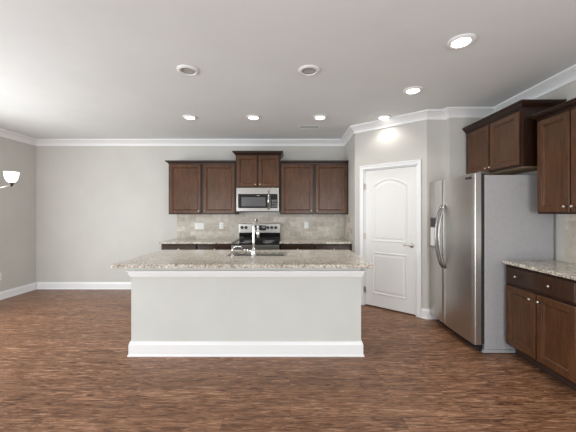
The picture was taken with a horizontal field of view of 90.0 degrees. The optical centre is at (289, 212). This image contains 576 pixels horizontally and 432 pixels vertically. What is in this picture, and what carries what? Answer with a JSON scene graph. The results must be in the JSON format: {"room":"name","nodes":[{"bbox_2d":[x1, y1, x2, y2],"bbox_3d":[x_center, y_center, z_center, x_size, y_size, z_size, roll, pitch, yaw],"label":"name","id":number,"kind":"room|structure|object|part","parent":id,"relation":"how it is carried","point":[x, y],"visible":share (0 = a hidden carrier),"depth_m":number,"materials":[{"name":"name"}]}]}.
{"room":"kitchen","nodes":[
{"label":"kitchen","id":0,"kind":"room"},
{"bbox_2d":[0,137,35,291],"bbox_3d":[-4.720,0.029,1.100,0.100,2.743,8.600,0,0,0],"label":"wall","id":1,"kind":"structure","parent":0,"point":[18,201],"depth_m":4.95,"materials":[{"name":"paint"}]},
{"bbox_2d":[0,282,36,299],"bbox_3d":[-4.658,1.335,4.460,0.024,0.130,1.680,0,0,0],"label":"baseboard","id":2,"kind":"structure","parent":1,"relation":"attached to","point":[12,292],"depth_m":4.92,"materials":[{"name":"white paint"}]},
{"bbox_2d":[36,146,344,281],"bbox_3d":[-1.830,0.029,5.350,5.880,2.743,0.100,0,0,0],"label":"wall","id":3,"kind":"structure","parent":0,"point":[98,208],"depth_m":5.30,"materials":[{"name":"paint"}]},
{"bbox_2d":[37,282,130,288],"bbox_3d":[-3.374,1.335,5.288,2.541,0.130,0.024,0,0,0],"label":"baseboard","id":4,"kind":"structure","parent":3,"relation":"attached to","point":[40,285],"depth_m":5.28,"materials":[{"name":"white paint"}]},
{"bbox_2d":[165,160,238,213],"bbox_3d":[-1.539,-0.439,5.116,1.212,0.926,0.365,0,0,0],"label":"upper cabinet","id":5,"kind":"object","parent":3,"relation":"attached to","point":[195,186],"visible":0.95,"depth_m":4.98,"materials":[{"name":"brown wood"}]},
{"bbox_3d":[-1.810,-0.417,4.972,0.544,0.846,0.020,0,0,0],"label":"door","id":6,"kind":"part","parent":5,"relation":"part of","materials":[{"name":"brown wood"}]},
{"bbox_3d":[-1.539,-0.876,5.119,1.212,0.052,0.360,0,0,0],"label":"crown moulding","id":7,"kind":"part","parent":5,"relation":"part of","materials":[{"name":"brown wood"}]},
{"bbox_3d":[-1.223,-0.417,4.972,0.544,0.846,0.020,0,0,0],"label":"door","id":8,"kind":"part","parent":5,"relation":"part of","materials":[{"name":"brown wood"}]},
{"bbox_2d":[232,151,283,188],"bbox_3d":[-0.552,-0.745,5.096,0.868,0.625,0.405,0,0,0],"label":"upper cabinet","id":9,"kind":"object","parent":3,"relation":"attached to","point":[254,169],"visible":0.95,"depth_m":4.93,"materials":[{"name":"brown wood"}]},
{"bbox_3d":[-0.739,-0.714,4.937,0.349,0.527,0.020,0,0,0],"label":"door","id":10,"kind":"part","parent":9,"relation":"part of","materials":[{"name":"brown wood"}]},
{"bbox_2d":[236,188,279,211],"bbox_3d":[-0.548,-0.223,5.066,0.724,0.410,0.466,0,0,0],"label":"microwave","id":11,"kind":"object","parent":9,"relation":"attached to","point":[247,199],"visible":1,"depth_m":4.89,"materials":[{"name":"metal"}]},
{"bbox_3d":[-0.613,-0.203,4.888,0.535,0.240,0.002,0,0,0],"label":"glass","id":12,"kind":"part","parent":11,"relation":"part of","materials":[{"name":"grey glass"}]},
{"bbox_3d":[-0.263,-0.229,4.906,0.153,0.398,0.033,0,0,0],"label":"control panel","id":13,"kind":"part","parent":11,"relation":"part of","materials":[{"name":"silver metal"}]},
{"bbox_3d":[-0.552,-1.020,5.096,0.868,0.074,0.405,0,0,0],"label":"crown moulding","id":14,"kind":"part","parent":9,"relation":"part of","materials":[{"name":"brown wood"}]},
{"bbox_3d":[-0.365,-0.714,4.937,0.349,0.527,0.020,0,0,0],"label":"door","id":15,"kind":"part","parent":9,"relation":"part of","materials":[{"name":"brown wood"}]},
{"bbox_2d":[177,214,343,238],"bbox_3d":[-0.538,0.247,5.295,3.073,0.444,0.010,0,0,0],"label":"backsplash","id":16,"kind":"structure","parent":3,"relation":"attached to","point":[321,226],"depth_m":5.29,"materials":[{"name":"tile"}]},
{"bbox_2d":[195,223,203,228],"bbox_3d":[-1.662,0.239,5.284,0.165,0.118,0.010,0,0,0],"label":"light switch","id":17,"kind":"object","parent":16,"relation":"attached to","point":[197,225],"visible":1,"depth_m":5.28,"materials":[{"name":"white plastic"}]},
{"bbox_2d":[219,222,223,228],"bbox_3d":[-1.258,0.230,5.285,0.078,0.120,0.009,0,0,0],"label":"wall outlet","id":18,"kind":"object","parent":16,"relation":"attached to","point":[221,224],"visible":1,"depth_m":5.28,"materials":[{"name":"white plastic"}]},
{"bbox_2d":[304,222,308,227],"bbox_3d":[0.303,0.220,5.285,0.078,0.120,0.009,0,0,0],"label":"wall outlet","id":19,"kind":"object","parent":16,"relation":"attached to","point":[306,224],"visible":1,"depth_m":5.28,"materials":[{"name":"white plastic"}]},
{"bbox_2d":[280,160,348,213],"bbox_3d":[0.418,-0.439,5.116,1.177,0.926,0.365,0,0,0],"label":"upper cabinet","id":20,"kind":"object","parent":3,"relation":"attached to","point":[306,186],"visible":0.98,"depth_m":4.98,"materials":[{"name":"brown wood"}]},
{"bbox_3d":[0.122,-0.417,4.972,0.548,0.846,0.020,0,0,0],"label":"door","id":21,"kind":"part","parent":20,"relation":"part of","materials":[{"name":"brown wood"}]},
{"bbox_3d":[0.418,-0.876,4.961,1.177,0.052,0.044,0,0,0],"label":"crown moulding","id":22,"kind":"part","parent":20,"relation":"part of","materials":[{"name":"brown wood"}]},
{"bbox_3d":[0.715,-0.417,4.972,0.548,0.846,0.020,0,0,0],"label":"door","id":23,"kind":"part","parent":20,"relation":"part of","materials":[{"name":"brown wood"}]},
{"bbox_2d":[0,0,575,138],"bbox_3d":[-0.855,-1.393,1.200,7.830,0.100,9.000,0,0,0],"label":"ceiling","id":24,"kind":"structure","parent":0,"point":[70,69],"depth_m":2.54,"materials":[{"name":"paint"}]},
{"bbox_2d":[0,171,18,187],"bbox_3d":[-3.436,-0.751,3.200,0.814,1.183,0.920,0,0,0],"label":"chandelier","id":25,"kind":"object","parent":24,"relation":"hanging from","point":[11,177],"visible":1,"depth_m":3.17,"materials":[{"name":"white glass"}]},
{"bbox_3d":[-3.095,-0.396,3.200,0.132,0.118,0.132,0,0,0],"label":"lamp shade","id":26,"kind":"part","parent":25,"relation":"part of","materials":[{"name":"white glass"}]},
{"bbox_2d":[177,65,198,75],"bbox_3d":[-0.958,-1.334,2.705,0.200,0.017,0.200,0,0,0],"label":"recessed light","id":27,"kind":"object","parent":24,"relation":"in","point":[188,70],"visible":1,"depth_m":2.69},
{"bbox_2d":[182,115,196,119],"bbox_3d":[-1.400,-1.334,4.030,0.200,0.017,0.200,0,0,0],"label":"recessed light","id":28,"kind":"object","parent":24,"relation":"in","point":[188,117],"visible":1,"depth_m":4.01,"materials":[{"name":"white"}]},
{"bbox_2d":[246,115,260,119],"bbox_3d":[-0.511,-1.334,4.030,0.200,0.017,0.200,0,0,0],"label":"recessed light","id":29,"kind":"object","parent":24,"relation":"in","point":[251,117],"visible":1,"depth_m":4.01,"materials":[{"name":"white"}]},
{"bbox_2d":[298,65,319,75],"bbox_3d":[0.178,-1.334,2.705,0.200,0.017,0.200,0,0,0],"label":"recessed light","id":30,"kind":"object","parent":24,"relation":"in","point":[307,70],"visible":1,"depth_m":2.69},
{"bbox_2d":[299,126,319,128],"bbox_3d":[0.297,-1.339,4.500,0.320,0.008,0.130,0,0,0],"label":"ceiling vent","id":31,"kind":"object","parent":24,"relation":"in","point":[300,127],"visible":1,"depth_m":4.51,"materials":[{"name":"white metal"}]},
{"bbox_2d":[313,115,326,119],"bbox_3d":[0.420,-1.334,4.030,0.200,0.017,0.200,0,0,0],"label":"recessed light","id":32,"kind":"object","parent":24,"relation":"in","point":[316,117],"visible":1,"depth_m":4.01,"materials":[{"name":"white"}]},
{"bbox_2d":[377,115,391,119],"bbox_3d":[1.315,-1.334,4.030,0.200,0.017,0.200,0,0,0],"label":"recessed light","id":33,"kind":"object","parent":24,"relation":"in","point":[381,117],"visible":1,"depth_m":4.01,"materials":[{"name":"white"}]},
{"bbox_2d":[403,86,422,94],"bbox_3d":[1.343,-1.334,3.145,0.200,0.017,0.200,0,0,0],"label":"recessed light","id":34,"kind":"object","parent":24,"relation":"in","point":[414,89],"visible":1,"depth_m":3.12,"materials":[{"name":"white"}]},
{"bbox_2d":[446,33,475,48],"bbox_3d":[1.335,-1.334,2.249,0.200,0.017,0.200,0,0,0],"label":"recessed light","id":35,"kind":"object","parent":24,"relation":"in","point":[462,40],"visible":1,"depth_m":2.23,"materials":[{"name":"white"}]},
{"bbox_2d":[0,289,575,431],"bbox_3d":[-0.855,1.450,1.200,7.830,0.100,9.000,0,0,0],"label":"floor","id":36,"kind":"structure","parent":0,"point":[65,366],"depth_m":2.39,"materials":[{"name":"wood"}]},
{"bbox_2d":[161,244,197,249],"bbox_3d":[-1.804,0.951,4.973,0.593,0.898,0.650,0,0,0],"label":"base cabinet","id":37,"kind":"object","parent":36,"relation":"on","point":[163,246],"visible":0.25,"depth_m":4.68,"materials":[{"name":"brown wood"}]},
{"bbox_2d":[159,239,238,243],"bbox_3d":[-1.526,0.485,4.979,1.183,0.030,0.640,0,0,0],"label":"countertop","id":38,"kind":"structure","parent":37,"relation":"on","point":[172,241],"depth_m":4.75,"materials":[{"name":"stone"}]},
{"bbox_2d":[198,244,231,249],"bbox_3d":[-1.221,0.951,4.973,0.570,0.898,0.650,0,0,0],"label":"base cabinet","id":39,"kind":"object","parent":36,"relation":"on","point":[200,246],"visible":0.23,"depth_m":4.68,"materials":[{"name":"brown wood"}]},
{"bbox_2d":[126,268,364,356],"bbox_3d":[-0.430,0.951,3.211,2.322,0.899,0.839,0,0,0],"label":"kitchen island","id":40,"kind":"object","parent":36,"relation":"on","point":[176,312],"visible":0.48,"depth_m":2.83,"materials":[{"name":"paint"}]},
{"bbox_2d":[112,250,372,267],"bbox_3d":[-0.432,0.483,3.132,2.379,0.034,1.055,0,0,0],"label":"island countertop","id":41,"kind":"structure","parent":40,"relation":"on","point":[162,258],"depth_m":2.83,"materials":[{"name":"stone"}]},
{"bbox_2d":[231,246,241,257],"bbox_3d":[-0.566,0.405,3.050,0.127,0.123,0.040,0,0,-27],"label":"soap dispenser","id":42,"kind":"object","parent":41,"relation":"on","point":[232,254],"visible":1,"depth_m":3.02,"materials":[{"name":"silver metal"}]},
{"bbox_2d":[244,218,259,257],"bbox_3d":[-0.378,0.262,3.108,0.116,0.408,0.239,0,0,32],"label":"faucet","id":43,"kind":"object","parent":41,"relation":"on","point":[253,252],"visible":1,"depth_m":3.04,"materials":[{"name":"silver metal"}]},
{"bbox_3d":[-0.371,0.220,3.130,0.026,0.323,0.198,0,0,9],"label":"spout","id":44,"kind":"part","parent":43,"relation":"part of","materials":[{"name":"silver metal"}]},
{"bbox_2d":[234,254,286,255],"bbox_3d":[-0.367,0.600,3.330,0.709,0.196,0.444,0,0,0],"label":"sink","id":45,"kind":"object","parent":41,"relation":"in","point":[234,254],"visible":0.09,"depth_m":3.53,"materials":[{"name":"silver metal"}]},
{"bbox_3d":[-0.430,0.591,3.191,2.322,0.062,0.799,0,0,0],"label":"cap trim","id":46,"kind":"part","parent":40,"relation":"part of","materials":[{"name":"white paint"}]},
{"bbox_3d":[-0.430,1.329,3.195,2.306,0.142,0.791,0,0,0],"label":"baseboard","id":47,"kind":"part","parent":40,"relation":"part of","materials":[{"name":"white paint"}]},
{"bbox_2d":[232,224,280,249],"bbox_3d":[-0.552,0.797,4.903,0.756,1.205,0.767,0,0,0],"label":"range","id":48,"kind":"object","parent":36,"relation":"on","point":[269,238],"visible":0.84,"depth_m":5.22,"materials":[{"name":"metal"}]},
{"bbox_3d":[-0.552,0.551,4.598,0.756,0.086,0.035,0,0,0],"label":"panel","id":49,"kind":"part","parent":48,"relation":"part of","materials":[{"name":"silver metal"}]},
{"bbox_2d":[232,240,279,244],"bbox_3d":[-0.552,0.497,4.903,0.756,0.021,0.641,0,0,0],"label":"cooktop","id":50,"kind":"object","parent":48,"relation":"in","point":[240,242],"depth_m":4.76,"materials":[{"name":"black glass"}]},
{"bbox_2d":[280,244,315,249],"bbox_3d":[0.125,0.951,4.973,0.588,0.898,0.650,0,0,0],"label":"base cabinet","id":51,"kind":"object","parent":36,"relation":"on","point":[282,246],"visible":0.25,"depth_m":4.68,"materials":[{"name":"brown wood"}]},
{"bbox_2d":[280,239,351,243],"bbox_3d":[0.419,0.485,4.979,1.177,0.030,0.640,0,0,0],"label":"countertop","id":52,"kind":"structure","parent":51,"relation":"on","point":[282,241],"depth_m":4.75,"materials":[{"name":"stone"}]},
{"bbox_2d":[316,244,351,250],"bbox_3d":[0.713,0.951,4.973,0.586,0.898,0.650,0,0,0],"label":"base cabinet","id":53,"kind":"object","parent":36,"relation":"on","point":[318,246],"visible":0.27,"depth_m":4.68,"materials":[{"name":"brown wood"}]},
{"bbox_3d":[0.713,0.589,4.687,0.556,0.133,0.020,0,0,0],"label":"drawer","id":54,"kind":"part","parent":53,"relation":"part of","materials":[{"name":"brown wood"}]},
{"bbox_2d":[429,171,553,352],"bbox_3d":[2.186,0.491,3.326,0.898,1.818,0.923,0,0,0],"label":"refrigerator","id":55,"kind":"object","parent":36,"relation":"on","point":[478,221],"visible":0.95,"depth_m":2.88,"materials":[{"name":"silver metal"}]},
{"bbox_3d":[1.865,0.458,3.608,0.080,1.715,0.360,0,0,0],"label":"freezer door","id":56,"kind":"part","parent":55,"relation":"part of","materials":[{"name":"metal"}]},
{"bbox_3d":[1.790,0.278,3.461,0.104,0.754,0.032,0,0,0],"label":"handle","id":57,"kind":"part","parent":55,"relation":"part of","materials":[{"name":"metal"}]},
{"bbox_3d":[1.790,0.278,3.389,0.104,0.754,0.032,0,0,0],"label":"handle","id":58,"kind":"part","parent":55,"relation":"part of","materials":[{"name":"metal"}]},
{"bbox_3d":[1.865,0.458,3.143,0.081,1.715,0.557,0,0,0],"label":"fresh food door","id":59,"kind":"part","parent":55,"relation":"part of","materials":[{"name":"metal"}]},
{"bbox_2d":[506,264,575,390],"bbox_3d":[2.378,0.951,2.494,0.560,0.898,0.735,0,0,0],"label":"base cabinet","id":60,"kind":"object","parent":36,"relation":"on","point":[540,307],"visible":0.98,"depth_m":2.43,"materials":[{"name":"brown wood"}]},
{"bbox_3d":[2.137,0.990,2.672,0.020,0.570,0.344,0,0,0],"label":"door","id":61,"kind":"part","parent":60,"relation":"part of","materials":[{"name":"brown wood"}]},
{"bbox_2d":[502,260,575,279],"bbox_3d":[2.385,0.485,2.483,0.546,0.030,0.773,0,0,0],"label":"countertop","id":62,"kind":"structure","parent":60,"relation":"on","point":[563,269],"depth_m":2.53,"materials":[{"name":"stone"}]},
{"bbox_3d":[2.137,0.600,2.494,0.020,0.156,0.699,0,0,0],"label":"drawer","id":63,"kind":"part","parent":60,"relation":"part of","materials":[{"name":"brown wood"}]},
{"bbox_3d":[2.137,0.990,2.317,0.020,0.570,0.344,0,0,0],"label":"door","id":64,"kind":"part","parent":60,"relation":"part of","materials":[{"name":"brown wood"}]},
{"bbox_2d":[345,134,354,252],"bbox_3d":[1.060,0.029,4.940,0.100,2.743,0.920,0,0,0],"label":"wall","id":65,"kind":"structure","parent":0,"point":[350,146],"depth_m":4.65,"materials":[{"name":"paint"}]},
{"bbox_2d":[344,214,351,241],"bbox_3d":[1.004,0.247,4.975,0.010,0.444,0.626,0,0,0],"label":"backsplash","id":66,"kind":"structure","parent":65,"relation":"attached to","point":[347,217],"depth_m":4.92,"materials":[{"name":"tile"}]},
{"bbox_2d":[355,120,426,308],"bbox_3d":[1.442,0.029,4.183,1.044,2.743,0.100,0,0,40],"label":"wall","id":67,"kind":"structure","parent":0,"point":[405,142],"depth_m":4.05,"materials":[{"name":"paint"}]},
{"bbox_2d":[0,64,575,145],"bbox_3d":[-1.005,-1.287,1.100,7.329,0.112,8.400,0,0,0],"label":"trim","id":68,"kind":"structure","parent":67,"relation":"attached to","point":[567,76],"depth_m":4.40,"materials":[{"name":"white paint"}]},
{"bbox_2d":[360,159,420,317],"bbox_3d":[1.435,0.341,4.158,0.889,2.118,0.147,0,0,40],"label":"door","id":69,"kind":"structure","parent":67,"relation":"in","point":[390,198],"depth_m":4.11,"materials":[{"name":"white paint"}]},
{"bbox_2d":[427,118,482,308],"bbox_3d":[2.285,0.029,3.820,0.950,2.743,0.180,0,0,0],"label":"wall","id":70,"kind":"structure","parent":0,"point":[446,139],"depth_m":3.81,"materials":[{"name":"paint"}]},
{"bbox_2d":[421,308,436,318],"bbox_3d":[1.906,1.335,3.802,0.329,0.130,0.059,0,0,8],"label":"baseboard","id":71,"kind":"structure","parent":70,"relation":"attached to","point":[425,313],"depth_m":3.80,"materials":[{"name":"white paint"}]},
{"bbox_2d":[514,81,575,261],"bbox_3d":[2.710,0.029,0.315,0.100,2.743,7.030,0,0,0],"label":"wall","id":72,"kind":"structure","parent":0,"point":[568,92],"depth_m":2.83,"materials":[{"name":"paint"}]},
{"bbox_2d":[462,99,566,174],"bbox_3d":[2.442,-0.773,3.248,0.432,0.637,0.961,0,0,0],"label":"upper cabinet","id":73,"kind":"object","parent":72,"relation":"attached to","point":[503,142],"visible":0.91,"depth_m":3.03,"materials":[{"name":"brown wood"}]},
{"bbox_3d":[2.270,-0.744,3.482,0.020,0.528,0.393,0,0,0],"label":"door","id":74,"kind":"part","parent":73,"relation":"part of","materials":[{"name":"brown wood"}]},
{"bbox_3d":[2.270,-0.744,3.058,0.020,0.528,0.415,0,0,0],"label":"door","id":75,"kind":"part","parent":73,"relation":"part of","materials":[{"name":"brown wood"}]},
{"bbox_3d":[2.442,-1.056,3.248,0.432,0.072,0.961,0,0,0],"label":"crown moulding","id":76,"kind":"part","parent":73,"relation":"part of","materials":[{"name":"brown wood"}]},
{"bbox_2d":[527,98,575,213],"bbox_3d":[2.492,-0.465,2.430,0.333,0.950,0.782,0,0,0],"label":"upper cabinet","id":77,"kind":"object","parent":72,"relation":"attached to","point":[556,125],"visible":1,"depth_m":2.56,"materials":[{"name":"brown wood"}]},
{"bbox_3d":[2.492,-0.909,2.430,0.333,0.062,0.782,0,0,0],"label":"crown moulding","id":78,"kind":"part","parent":77,"relation":"part of","materials":[{"name":"brown wood"}]},
{"bbox_3d":[2.370,-0.439,2.595,0.020,0.862,0.317,0,0,0],"label":"door","id":79,"kind":"part","parent":77,"relation":"part of","materials":[{"name":"brown wood"}]},
{"bbox_3d":[2.370,-0.439,2.265,0.020,0.862,0.317,0,0,0],"label":"door","id":80,"kind":"part","parent":77,"relation":"part of","materials":[{"name":"brown wood"}]},
{"bbox_2d":[565,214,575,263],"bbox_3d":[2.655,0.240,2.437,0.010,0.458,0.679,0,0,0],"label":"backsplash","id":81,"kind":"structure","parent":72,"relation":"attached to","point":[570,219],"depth_m":2.72,"materials":[{"name":"tile"}]}
]}

